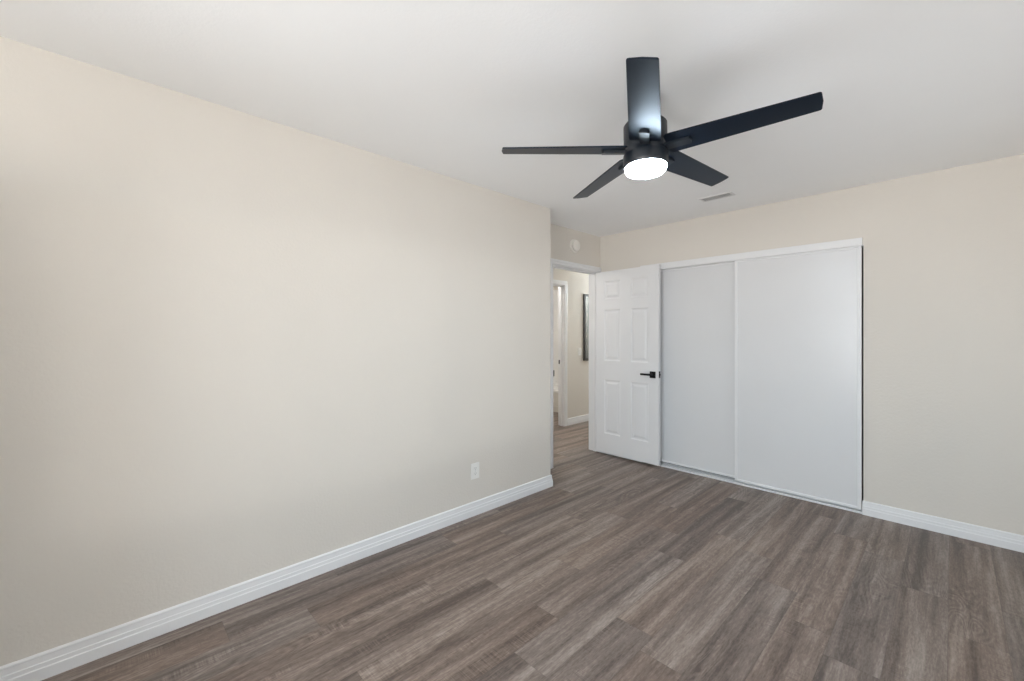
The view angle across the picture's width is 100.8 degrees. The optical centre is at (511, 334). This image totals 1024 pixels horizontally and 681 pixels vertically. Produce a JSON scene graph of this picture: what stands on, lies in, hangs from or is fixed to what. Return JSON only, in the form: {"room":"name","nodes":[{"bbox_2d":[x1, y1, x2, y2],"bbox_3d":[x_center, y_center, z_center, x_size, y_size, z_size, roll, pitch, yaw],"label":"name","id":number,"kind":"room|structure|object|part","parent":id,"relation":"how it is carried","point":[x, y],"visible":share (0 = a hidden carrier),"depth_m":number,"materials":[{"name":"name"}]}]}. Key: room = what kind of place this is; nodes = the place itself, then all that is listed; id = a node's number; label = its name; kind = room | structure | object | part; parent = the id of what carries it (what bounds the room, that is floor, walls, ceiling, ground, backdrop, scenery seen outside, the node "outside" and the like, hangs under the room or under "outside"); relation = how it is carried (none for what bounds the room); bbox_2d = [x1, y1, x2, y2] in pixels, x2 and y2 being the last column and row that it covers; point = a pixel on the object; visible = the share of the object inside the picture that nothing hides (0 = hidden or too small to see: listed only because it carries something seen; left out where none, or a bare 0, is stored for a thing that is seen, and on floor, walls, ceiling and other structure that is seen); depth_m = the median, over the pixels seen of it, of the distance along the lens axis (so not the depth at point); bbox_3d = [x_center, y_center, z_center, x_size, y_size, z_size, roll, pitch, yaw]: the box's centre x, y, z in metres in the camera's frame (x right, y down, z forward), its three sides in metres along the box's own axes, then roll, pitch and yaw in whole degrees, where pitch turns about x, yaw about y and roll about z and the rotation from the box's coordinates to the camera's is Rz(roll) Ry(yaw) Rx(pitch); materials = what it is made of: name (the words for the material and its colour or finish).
{"room":"empty bedroom","nodes":[
{"label":"empty bedroom","id":0,"kind":"room"},
{"bbox_2d":[0,36,549,666],"bbox_3d":[-1.455,0.113,2.324,4.526,2.440,0.468,0,0,-44],"label":"wall","id":1,"kind":"structure","parent":0,"point":[236,346],"depth_m":2.03,"materials":[{"name":"beige paint"}]},
{"bbox_2d":[0,474,552,680],"bbox_3d":[-0.976,1.282,2.674,3.382,0.101,0.341,0,0,-44],"label":"baseboard","id":2,"kind":"structure","parent":1,"relation":"attached to","point":[46,664],"depth_m":2.06,"materials":[{"name":"white paint"}]},
{"bbox_2d":[471,462,478,479],"bbox_3d":[-0.272,1.008,3.131,0.077,0.117,0.008,0,0,-44],"label":"wall outlet","id":3,"kind":"object","parent":1,"relation":"attached to","point":[475,466],"visible":1,"depth_m":3.12,"materials":[{"name":"white plastic"}]},
{"bbox_2d":[0,0,1023,236],"bbox_3d":[0.229,-1.167,3.619,9.050,0.120,6.800,0,0,-44],"label":"ceiling","id":4,"kind":"structure","parent":0,"point":[907,87],"depth_m":1.82,"materials":[{"name":"white paint"}]},
{"bbox_2d":[502,57,823,198],"bbox_3d":[0.652,-0.923,1.963,1.264,0.364,1.270,1,-2,-44],"label":"ceiling fan","id":5,"kind":"object","parent":4,"relation":"hanging from","point":[648,150],"visible":1,"depth_m":1.82,"materials":[{"name":"black metal"}]},
{"bbox_3d":[0.235,-0.852,1.960,0.566,0.006,0.138,0,10,0],"label":"blade","id":6,"kind":"part","parent":5,"relation":"part of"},
{"bbox_3d":[0.500,-0.843,2.321,0.138,0.006,0.566,-12,2,-18],"label":"blade","id":7,"kind":"part","parent":5,"relation":"part of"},
{"bbox_3d":[0.497,-0.862,1.597,0.138,0.006,0.566,11,2,18],"label":"blade","id":8,"kind":"part","parent":5,"relation":"part of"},
{"bbox_3d":[0.925,-0.849,2.181,0.566,0.006,0.138,1,-13,-36],"label":"blade","id":9,"kind":"part","parent":5,"relation":"part of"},
{"bbox_3d":[0.923,-0.860,1.734,0.566,0.006,0.138,-1,-13,36],"label":"blade","id":10,"kind":"part","parent":5,"relation":"part of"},
{"bbox_2d":[699,191,735,201],"bbox_3d":[1.643,-1.102,3.398,0.106,0.009,0.244,0,0,-44],"label":"ceiling vent","id":11,"kind":"object","parent":4,"relation":"in","point":[726,194],"visible":1,"depth_m":3.39,"materials":[{"name":"metal"}]},
{"bbox_2d":[42,412,1023,680],"bbox_3d":[0.229,1.393,3.619,9.050,0.120,6.800,0,0,-44],"label":"floor","id":12,"kind":"structure","parent":0,"point":[619,569],"depth_m":2.09,"materials":[{"name":"grey wood"}]},
{"bbox_2d":[553,290,557,411],"bbox_3d":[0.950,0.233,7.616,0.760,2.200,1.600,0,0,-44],"label":"door","id":13,"kind":"structure","parent":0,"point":[555,292],"depth_m":8.22,"materials":[{"name":"white wood"}]},
{"bbox_2d":[553,268,588,418],"bbox_3d":[0.277,0.113,5.769,5.600,2.440,0.104,0,0,-44],"label":"wall","id":14,"kind":"structure","parent":0,"point":[577,283],"depth_m":6.35,"materials":[{"name":"beige paint"}]},
{"bbox_2d":[553,279,566,425],"bbox_3d":[0.448,0.278,5.923,0.902,2.111,0.120,0,0,-44],"label":"door frame","id":15,"kind":"structure","parent":14,"relation":"attached to","point":[562,285],"depth_m":6.17,"materials":[{"name":"white paint"}]},
{"bbox_2d":[567,414,588,425],"bbox_3d":[0.319,1.282,5.726,5.600,0.101,0.016,0,0,-44],"label":"baseboard","id":16,"kind":"structure","parent":14,"relation":"attached to","point":[574,420],"depth_m":6.37,"materials":[{"name":"white paint"}]},
{"bbox_2d":[583,294,588,360],"bbox_3d":[1.319,-0.109,6.680,0.620,1.020,0.028,0,0,-44],"label":"wall mirror","id":17,"kind":"object","parent":14,"relation":"attached to","point":[585,296],"visible":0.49,"depth_m":6.48,"materials":[{"name":"clear glass"}]},
{"bbox_2d":[586,296,588,357],"bbox_3d":[1.314,-0.109,6.685,0.552,0.952,0.013,0,0,-44],"label":"mirror glass","id":18,"kind":"object","parent":17,"relation":"attached to","point":[587,297],"depth_m":6.53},
{"bbox_2d":[550,223,599,266],"bbox_3d":[0.544,0.113,4.472,1.334,2.440,0.143,0,0,-44],"label":"wall","id":19,"kind":"structure","parent":0,"point":[588,253],"depth_m":4.47,"materials":[{"name":"beige paint"}]},
{"bbox_2d":[570,239,579,252],"bbox_3d":[0.672,-0.935,4.465,0.146,0.146,0.045,0,0,-44],"label":"smoke detector","id":20,"kind":"object","parent":19,"relation":"attached to","point":[574,244],"visible":1,"depth_m":4.44,"materials":[{"name":"beige plastic"}]},
{"bbox_2d":[550,258,600,468],"bbox_3d":[0.652,0.287,4.575,0.925,2.091,0.176,0,0,-44],"label":"door frame","id":21,"kind":"structure","parent":19,"relation":"attached to","point":[554,263],"depth_m":4.83,"materials":[{"name":"white paint"}]},
{"bbox_2d":[596,264,660,465],"bbox_3d":[1.200,0.304,4.506,0.104,2.001,0.806,0,0,-40],"label":"door","id":22,"kind":"structure","parent":21,"relation":"attached to","point":[628,374],"depth_m":4.47,"materials":[{"name":"white paint"}]},
{"bbox_3d":[1.367,0.404,4.268,0.050,0.066,0.147,0,0,-41],"label":"handle","id":23,"kind":"part","parent":22,"relation":"part of","materials":[{"name":"black metal"}]},
{"bbox_2d":[600,154,1023,534],"bbox_3d":[2.277,0.113,3.561,0.100,2.440,3.575,0,0,-44],"label":"wall","id":24,"kind":"structure","parent":0,"point":[943,250],"depth_m":2.89,"materials":[{"name":"beige paint"}]},
{"bbox_2d":[599,451,640,461],"bbox_3d":[1.178,1.282,4.619,0.016,0.101,0.525,0,0,-44],"label":"baseboard","id":25,"kind":"structure","parent":24,"relation":"attached to","point":[599,451],"depth_m":4.66,"materials":[{"name":"white paint"}]},
{"bbox_2d":[660,262,734,477],"bbox_3d":[1.738,0.321,4.145,0.026,1.964,0.925,0,0,-44],"label":"door","id":26,"kind":"structure","parent":24,"relation":"in","point":[697,303],"depth_m":4.08,"materials":[{"name":"white paint"}]},
{"bbox_3d":[1.738,-0.653,4.145,0.022,0.016,0.873,0,0,-44],"label":"rail","id":27,"kind":"part","parent":26,"relation":"part of","materials":[{"name":"white paint"}]},
{"bbox_3d":[1.738,1.292,4.145,0.022,0.022,0.873,0,0,-44],"label":"rail","id":28,"kind":"part","parent":26,"relation":"part of","materials":[{"name":"white metal"}]},
{"bbox_2d":[640,238,862,269],"bbox_3d":[2.012,-0.690,3.828,0.112,0.061,1.812,0,0,-44],"label":"trim","id":29,"kind":"structure","parent":24,"relation":"attached to","point":[856,242],"depth_m":3.61,"materials":[{"name":"white paint"}]},
{"bbox_2d":[660,462,861,513],"bbox_3d":[2.017,1.325,3.822,0.103,0.016,1.786,0,0,-44],"label":"trim","id":30,"kind":"structure","parent":24,"relation":"attached to","point":[662,464],"depth_m":3.73,"materials":[{"name":"white metal"}]},
{"bbox_2d":[735,246,861,509],"bbox_3d":[2.310,0.325,3.488,0.026,1.972,0.884,0,0,-44],"label":"door","id":31,"kind":"structure","parent":24,"relation":"in","point":[798,317],"depth_m":3.44,"materials":[{"name":"white paint"}]},
{"bbox_3d":[2.310,-0.653,3.488,0.022,0.016,0.832,0,0,-44],"label":"rail","id":32,"kind":"part","parent":31,"relation":"part of","materials":[{"name":"white paint"}]},
{"bbox_3d":[2.310,1.300,3.488,0.022,0.022,0.832,0,0,-44],"label":"rail","id":33,"kind":"part","parent":31,"relation":"part of","materials":[{"name":"white metal"}]},
{"bbox_2d":[862,500,1023,552],"bbox_3d":[3.002,1.282,2.724,0.016,0.101,1.164,0,0,-44],"label":"baseboard","id":34,"kind":"structure","parent":24,"relation":"attached to","point":[1007,540],"depth_m":2.82,"materials":[{"name":"white paint"}]},
{"bbox_2d":[862,248,862,485],"bbox_3d":[2.322,0.113,4.120,0.740,2.440,2.180,0,0,-44],"label":"wall","id":35,"kind":"structure","parent":0,"point":[862,248],"depth_m":3.72,"materials":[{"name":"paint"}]}
]}

